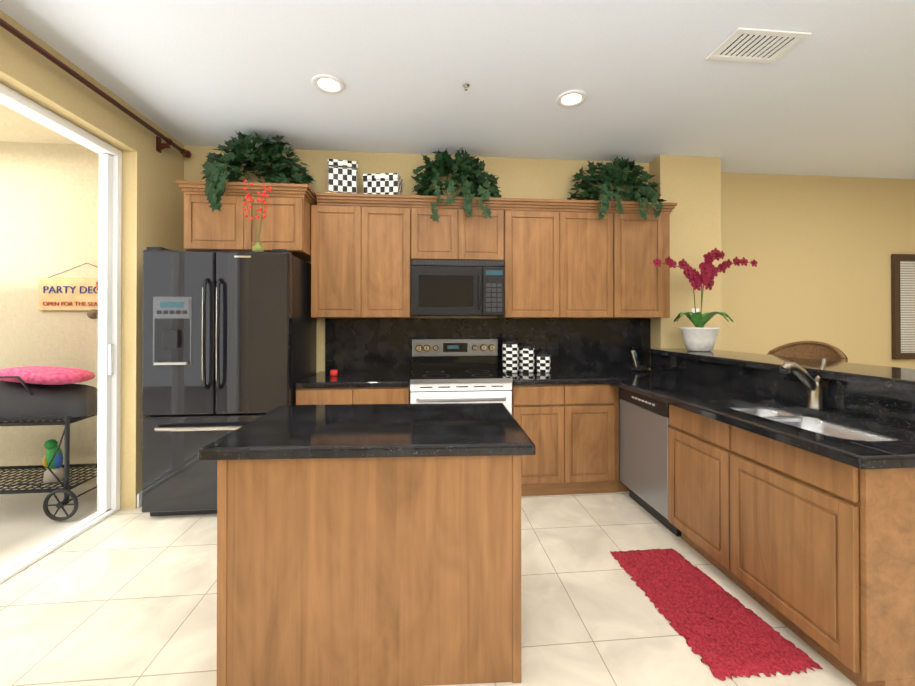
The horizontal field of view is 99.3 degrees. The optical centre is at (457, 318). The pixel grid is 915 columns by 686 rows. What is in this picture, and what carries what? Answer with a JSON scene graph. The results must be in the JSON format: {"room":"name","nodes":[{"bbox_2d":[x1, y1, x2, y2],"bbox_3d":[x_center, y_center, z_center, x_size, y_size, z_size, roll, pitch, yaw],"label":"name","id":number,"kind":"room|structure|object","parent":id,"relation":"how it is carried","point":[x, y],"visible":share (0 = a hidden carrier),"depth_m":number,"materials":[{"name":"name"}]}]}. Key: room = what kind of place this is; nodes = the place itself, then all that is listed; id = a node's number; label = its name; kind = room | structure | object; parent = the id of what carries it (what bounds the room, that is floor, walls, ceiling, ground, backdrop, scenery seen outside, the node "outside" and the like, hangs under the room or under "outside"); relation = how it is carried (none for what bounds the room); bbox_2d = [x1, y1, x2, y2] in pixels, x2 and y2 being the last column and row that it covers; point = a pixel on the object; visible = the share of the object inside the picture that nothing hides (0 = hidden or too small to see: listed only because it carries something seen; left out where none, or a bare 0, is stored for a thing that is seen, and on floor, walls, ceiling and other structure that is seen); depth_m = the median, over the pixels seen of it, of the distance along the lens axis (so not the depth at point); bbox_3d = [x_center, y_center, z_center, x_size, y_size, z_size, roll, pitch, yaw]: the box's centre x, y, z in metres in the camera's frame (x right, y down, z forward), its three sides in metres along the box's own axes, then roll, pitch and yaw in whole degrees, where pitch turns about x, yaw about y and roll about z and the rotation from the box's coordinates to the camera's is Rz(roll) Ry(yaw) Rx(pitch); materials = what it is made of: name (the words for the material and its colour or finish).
{"room":"kitchen","nodes":[
{"label":"kitchen","id":0,"kind":"room"},
{"bbox_2d":[0,10,183,508],"bbox_3d":[-2.213,-0.087,0.075,0.240,2.900,6.640,0,0,-5],"label":"wall","id":1,"kind":"structure","parent":0,"point":[152,204],"depth_m":2.83,"materials":[{"name":"yellow paint"}]},
{"bbox_2d":[0,83,121,583],"bbox_3d":[-2.395,0.073,1.709,0.110,2.598,2.226,0,0,-5],"label":"door frame","id":2,"kind":"structure","parent":1,"relation":"attached to","point":[109,335],"depth_m":2.73,"materials":[{"name":"white"}]},
{"bbox_2d":[0,18,190,157],"bbox_3d":[-2.102,-1.387,0.858,0.117,0.118,4.965,0,0,-5],"label":"curtain rod","id":3,"kind":"object","parent":1,"relation":"attached to","point":[160,146],"visible":0.98,"depth_m":2.36,"materials":[{"name":"brown metal"}]},
{"bbox_2d":[137,491,141,507],"bbox_3d":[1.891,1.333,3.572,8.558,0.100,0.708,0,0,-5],"label":"baseboard","id":4,"kind":"structure","parent":1,"relation":"attached to","point":[139,499],"depth_m":2.85,"materials":[{"name":"white"}]},
{"bbox_2d":[184,145,649,372],"bbox_3d":[-0.390,-0.067,3.647,4.510,2.900,0.150,0,0,-5],"label":"wall","id":5,"kind":"structure","parent":0,"point":[529,178],"depth_m":3.58,"materials":[{"name":"yellow paint"}]},
{"bbox_2d":[181,188,246,251],"bbox_3d":[-1.843,-0.733,3.171,0.430,0.437,0.543,0,0,-5],"label":"upper cabinet","id":6,"kind":"object","parent":5,"relation":"attached to","point":[205,229],"depth_m":2.90,"materials":[{"name":"brown wood"}]},
{"bbox_2d":[200,130,316,211],"bbox_3d":[-1.622,-1.137,3.096,0.890,0.773,0.664,0,0,-5],"label":"ivy plant","id":7,"kind":"object","parent":6,"relation":"on","point":[222,168],"visible":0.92,"depth_m":3.09,"materials":[{"name":"green plant"}]},
{"bbox_2d":[243,188,310,261],"bbox_3d":[-1.415,-0.733,3.209,0.430,0.437,0.543,0,0,-5],"label":"upper cabinet","id":8,"kind":"object","parent":5,"relation":"attached to","point":[286,224],"depth_m":2.95,"materials":[{"name":"brown wood"}]},
{"bbox_2d":[307,200,362,317],"bbox_3d":[-1.005,-0.480,3.340,0.402,0.942,0.353,0,0,-5],"label":"upper cabinet","id":9,"kind":"object","parent":5,"relation":"attached to","point":[336,258],"depth_m":3.17,"materials":[{"name":"brown wood"}]},
{"bbox_2d":[326,159,357,193],"bbox_3d":[-0.992,-1.136,3.368,0.300,0.411,0.194,0,0,-14],"label":"decorative box","id":10,"kind":"object","parent":9,"relation":"on","point":[342,176],"depth_m":3.29,"materials":[{"name":"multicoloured ceramic"}]},
{"bbox_2d":[363,200,411,317],"bbox_3d":[-0.605,-0.479,3.376,0.402,0.942,0.353,0,0,-5],"label":"upper cabinet","id":11,"kind":"object","parent":5,"relation":"attached to","point":[386,223],"depth_m":3.20,"materials":[{"name":"brown wood"}]},
{"bbox_2d":[363,173,402,194],"bbox_3d":[-0.649,-1.084,3.398,0.314,0.306,0.196,0,0,4],"label":"decorative box","id":12,"kind":"object","parent":11,"relation":"on","point":[380,183],"depth_m":3.31,"materials":[{"name":"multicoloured ceramic"}]},
{"bbox_2d":[411,200,458,259],"bbox_3d":[-0.206,-0.722,3.413,0.392,0.457,0.353,0,0,-5],"label":"upper cabinet","id":13,"kind":"object","parent":5,"relation":"attached to","point":[430,239],"depth_m":3.24,"materials":[{"name":"brown wood"}]},
{"bbox_2d":[411,147,501,221],"bbox_3d":[0.004,-1.132,3.329,0.826,0.749,0.476,0,0,-5],"label":"ivy plant","id":14,"kind":"object","parent":13,"relation":"on","point":[444,163],"visible":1,"depth_m":3.34,"materials":[{"name":"green plant"}]},
{"bbox_2d":[411,259,504,315],"bbox_3d":[-0.007,-0.255,3.381,0.776,0.463,0.447,0,0,-5],"label":"microwave","id":15,"kind":"object","parent":13,"relation":"attached to","point":[457,287],"visible":1,"depth_m":3.20,"materials":[{"name":"black plastic"}]},
{"bbox_2d":[459,204,506,260],"bbox_3d":[0.184,-0.722,3.448,0.392,0.457,0.353,0,0,-5],"label":"upper cabinet","id":16,"kind":"object","parent":5,"relation":"attached to","point":[480,237],"depth_m":3.28,"materials":[{"name":"brown wood"}]},
{"bbox_2d":[497,204,562,317],"bbox_3d":[0.622,-0.479,3.486,0.481,0.942,0.353,0,0,-5],"label":"upper cabinet","id":17,"kind":"object","parent":5,"relation":"attached to","point":[561,258],"depth_m":3.32,"materials":[{"name":"brown wood"}]},
{"bbox_2d":[563,204,614,317],"bbox_3d":[1.101,-0.479,3.529,0.482,0.942,0.353,0,0,-5],"label":"upper cabinet","id":18,"kind":"object","parent":5,"relation":"attached to","point":[588,241],"depth_m":3.36,"materials":[{"name":"brown wood"}]},
{"bbox_2d":[567,156,666,220],"bbox_3d":[1.439,-1.147,3.466,0.927,0.671,0.455,0,0,-5],"label":"ivy plant","id":19,"kind":"object","parent":18,"relation":"on","point":[617,174],"visible":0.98,"depth_m":3.47,"materials":[{"name":"green plant"}]},
{"bbox_2d":[615,208,674,317],"bbox_3d":[1.605,-0.478,3.574,0.529,0.942,0.353,0,0,-5],"label":"upper cabinet","id":20,"kind":"object","parent":5,"relation":"attached to","point":[642,288],"depth_m":3.40,"materials":[{"name":"brown wood"}]},
{"bbox_2d":[0,491,856,685],"bbox_3d":[2.041,1.416,0.599,8.810,0.100,6.940,0,0,-5],"label":"floor","id":21,"kind":"structure","parent":0,"point":[124,597],"depth_m":1.84,"materials":[{"name":"tile"}]},
{"bbox_2d":[142,247,316,515],"bbox_3d":[-1.700,0.444,3.024,0.970,1.872,0.812,0,0,-5],"label":"refrigerator","id":22,"kind":"object","parent":21,"relation":"on","point":[228,342],"visible":0.85,"depth_m":2.69,"materials":[{"name":"black metal"}]},
{"bbox_2d":[243,179,270,251],"bbox_3d":[-1.427,-0.733,2.781,0.194,0.517,0.109,0,0,-5],"label":"vase","id":23,"kind":"object","parent":22,"relation":"on","point":[257,247],"visible":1,"depth_m":2.77,"materials":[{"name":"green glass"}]},
{"bbox_2d":[198,403,535,685],"bbox_3d":[-0.332,0.917,1.760,1.239,0.912,0.781,0,0,-5],"label":"kitchen island","id":24,"kind":"object","parent":21,"relation":"on","point":[368,544],"visible":1,"depth_m":1.45,"materials":[{"name":"brown wood"}]},
{"bbox_2d":[410,339,512,413],"bbox_3d":[0.006,0.781,3.220,0.776,1.200,0.702,0,0,-5],"label":"range","id":25,"kind":"object","parent":21,"relation":"on","point":[455,371],"visible":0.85,"depth_m":3.18,"materials":[{"name":"silver metal"}]},
{"bbox_2d":[295,318,683,495],"bbox_3d":[0.339,0.687,3.296,3.116,1.388,0.668,0,0,-5],"label":"base cabinet","id":26,"kind":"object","parent":21,"relation":"on","point":[566,412],"depth_m":3.10,"materials":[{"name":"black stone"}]},
{"bbox_2d":[330,370,337,375],"bbox_3d":[-1.018,0.444,3.201,0.060,0.045,0.058,0,0,-5],"label":"candle","id":27,"kind":"object","parent":26,"relation":"on","point":[333,372],"visible":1,"depth_m":3.18,"materials":[{"name":"red wax"}]},
{"bbox_2d":[502,335,518,372],"bbox_3d":[0.465,0.303,3.406,0.147,0.330,0.147,0,0,-5],"label":"canister","id":28,"kind":"object","parent":26,"relation":"on","point":[510,348],"visible":1,"depth_m":3.35,"materials":[{"name":"multicoloured ceramic"}]},
{"bbox_2d":[519,339,534,372],"bbox_3d":[0.612,0.323,3.439,0.141,0.290,0.141,0,0,-5],"label":"medium canister","id":29,"kind":"object","parent":26,"relation":"on","point":[526,357],"visible":1,"depth_m":3.38,"materials":[{"name":"multicoloured ceramic"}]},
{"bbox_2d":[536,347,550,372],"bbox_3d":[0.758,0.358,3.432,0.126,0.220,0.126,0,0,-5],"label":"canister","id":30,"kind":"object","parent":26,"relation":"on","point":[543,361],"visible":1,"depth_m":3.38,"materials":[{"name":"multicoloured ceramic"}]},
{"bbox_2d":[630,346,648,371],"bbox_3d":[1.645,0.359,3.511,0.145,0.218,0.135,0,0,-5],"label":"cordless phone","id":31,"kind":"object","parent":26,"relation":"on","point":[638,367],"visible":1,"depth_m":3.50,"materials":[{"name":"black plastic"}]},
{"bbox_2d":[610,548,822,680],"bbox_3d":[1.160,1.359,1.900,0.476,0.029,0.838,0,0,-5],"label":"shag rug","id":32,"kind":"object","parent":21,"relation":"on","point":[719,629],"visible":1,"depth_m":1.74,"materials":[{"name":"red carpet"}]},
{"bbox_2d":[609,348,914,685],"bbox_3d":[1.809,0.792,2.433,1.145,1.168,2.288,0,0,-5],"label":"base cabinet","id":33,"kind":"object","parent":21,"relation":"on","point":[791,493],"visible":0.98,"depth_m":1.70,"materials":[{"name":"brown wood"}]},
{"bbox_2d":[619,388,680,536],"bbox_3d":[1.546,0.945,2.757,0.524,0.866,0.598,0,0,-5],"label":"dishwasher","id":34,"kind":"object","parent":33,"relation":"in","point":[644,423],"visible":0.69,"depth_m":2.68,"materials":[{"name":"silver metal"}]},
{"bbox_2d":[653,247,756,351],"bbox_3d":[2.043,-0.159,3.272,0.937,0.855,0.509,0,0,-5],"label":"potted orchid","id":35,"kind":"object","parent":33,"relation":"on","point":[699,336],"visible":1,"depth_m":3.21,"materials":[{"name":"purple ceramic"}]},
{"bbox_2d":[767,341,847,361],"bbox_3d":[2.443,0.772,2.900,0.532,1.214,0.534,0,0,-5],"label":"bar stool","id":36,"kind":"object","parent":21,"relation":"on","point":[817,350],"visible":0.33,"depth_m":2.94,"materials":[{"name":"brown wood"}]},
{"bbox_2d":[0,0,914,178],"bbox_3d":[2.041,-1.584,0.616,8.810,0.100,6.940,0,0,-5],"label":"ceiling","id":37,"kind":"structure","parent":0,"point":[833,94],"depth_m":2.44,"materials":[{"name":"white paint"}]},
{"bbox_2d":[312,74,344,93],"bbox_3d":[-0.835,-1.517,2.516,0.204,0.012,0.204,0,0,-5],"label":"recessed light","id":38,"kind":"object","parent":37,"relation":"in","point":[328,83],"visible":1,"depth_m":2.51,"materials":[{"name":"white glass"}]},
{"bbox_2d":[463,83,469,90],"bbox_3d":[0.057,-1.507,2.536,0.048,0.028,0.048,0,0,-5],"label":"sprinkler","id":39,"kind":"object","parent":37,"relation":"attached to","point":[466,86],"visible":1,"depth_m":2.53,"materials":[{"name":"silver metal"}]},
{"bbox_2d":[556,90,586,107],"bbox_3d":[0.786,-1.516,2.682,0.204,0.012,0.204,0,0,-5],"label":"recessed light","id":40,"kind":"object","parent":37,"relation":"in","point":[570,98],"visible":1,"depth_m":2.68,"materials":[{"name":"white glass"}]},
{"bbox_2d":[706,27,811,62],"bbox_3d":[1.666,-1.518,2.168,0.420,0.010,0.240,0,0,-5],"label":"ceiling vent","id":41,"kind":"object","parent":37,"relation":"in","point":[740,44],"visible":1,"depth_m":2.16,"materials":[{"name":"white metal"}]},
{"bbox_2d":[649,155,721,369],"bbox_3d":[2.156,-0.066,3.861,0.600,2.900,0.480,0,0,-5],"label":"wall","id":42,"kind":"structure","parent":0,"point":[690,186],"depth_m":3.63,"materials":[{"name":"yellow paint"}]},
{"bbox_2d":[721,172,914,368],"bbox_3d":[4.281,-0.064,4.228,3.700,2.900,0.150,0,0,-5],"label":"wall","id":43,"kind":"structure","parent":0,"point":[820,250],"depth_m":4.11,"materials":[{"name":"yellow paint"}]},
{"bbox_2d":[891,254,914,359],"bbox_3d":[5.226,-0.129,4.218,1.120,1.130,0.035,0,0,-5],"label":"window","id":44,"kind":"structure","parent":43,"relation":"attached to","point":[903,300],"depth_m":4.18,"materials":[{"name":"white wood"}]},
{"label":"outside","id":45,"kind":"structure","parent":0,"visible":0},
{"bbox_2d":[0,103,79,144],"bbox_3d":[-4.731,-1.562,0.007,4.790,0.150,6.940,0,0,-5],"label":"ceiling","id":46,"kind":"structure","parent":45,"point":[51,137],"depth_m":3.05,"materials":[{"name":"paint"}]},
{"bbox_2d":[0,484,96,567],"bbox_3d":[-4.731,1.419,-0.009,4.790,0.088,6.940,0,0,-5],"label":"floor","id":47,"kind":"structure","parent":45,"point":[40,531],"depth_m":2.72,"materials":[{"name":"tile"}]},
{"bbox_2d":[0,414,97,520],"bbox_3d":[-3.283,0.975,2.865,1.327,0.808,0.544,0,0,-5],"label":"cart","id":48,"kind":"object","parent":47,"relation":"on","point":[66,466],"depth_m":2.67,"materials":[{"name":"grey metal"}]},
{"bbox_2d":[0,366,97,421],"bbox_3d":[-3.138,0.530,2.876,0.920,0.361,0.448,0,0,-5],"label":"grill","id":49,"kind":"object","parent":48,"relation":"on","point":[34,395],"depth_m":2.73,"materials":[{"name":"metal"}]},
{"bbox_2d":[0,366,95,384],"bbox_3d":[-3.015,0.412,2.852,0.540,0.125,0.340,0,0,-5],"label":"cushion","id":50,"kind":"object","parent":49,"relation":"on","point":[41,371],"depth_m":2.75,"materials":[{"name":"pink fabric"}]},
{"bbox_2d":[42,439,63,482],"bbox_3d":[-2.927,1.020,2.816,0.121,0.301,0.107,0,0,-5],"label":"parrot figurine","id":51,"kind":"object","parent":48,"relation":"on","point":[52,444],"depth_m":2.79,"materials":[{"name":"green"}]},
{"bbox_2d":[0,142,98,486],"bbox_3d":[-5.019,-0.038,3.206,4.790,2.862,0.200,0,0,-5],"label":"wall","id":52,"kind":"structure","parent":47,"relation":"on","point":[44,155],"depth_m":3.25,"materials":[{"name":"paint"}]},
{"bbox_2d":[38,263,97,318],"bbox_3d":[-3.109,-0.232,3.236,0.740,0.480,0.089,0,0,-5],"label":"sign","id":53,"kind":"object","parent":52,"relation":"attached to","point":[59,297],"depth_m":3.24,"materials":[{"name":"beige wood"}]},
{"bbox_2d":[43,286,96,292],"bbox_3d":[-3.188,-0.243,3.248,0.494,0.060,0.004,0,0,-5],"label":"lettering","id":54,"kind":"object","parent":53,"relation":"attached to","point":[51,288],"depth_m":3.24,"materials":[{"name":"blue"}]},
{"bbox_2d":[43,302,97,305],"bbox_3d":[-3.181,-0.126,3.248,0.516,0.034,0.004,0,0,-5],"label":"lettering","id":55,"kind":"object","parent":53,"relation":"attached to","point":[48,303],"depth_m":3.24,"materials":[{"name":"red paint"}]}
]}

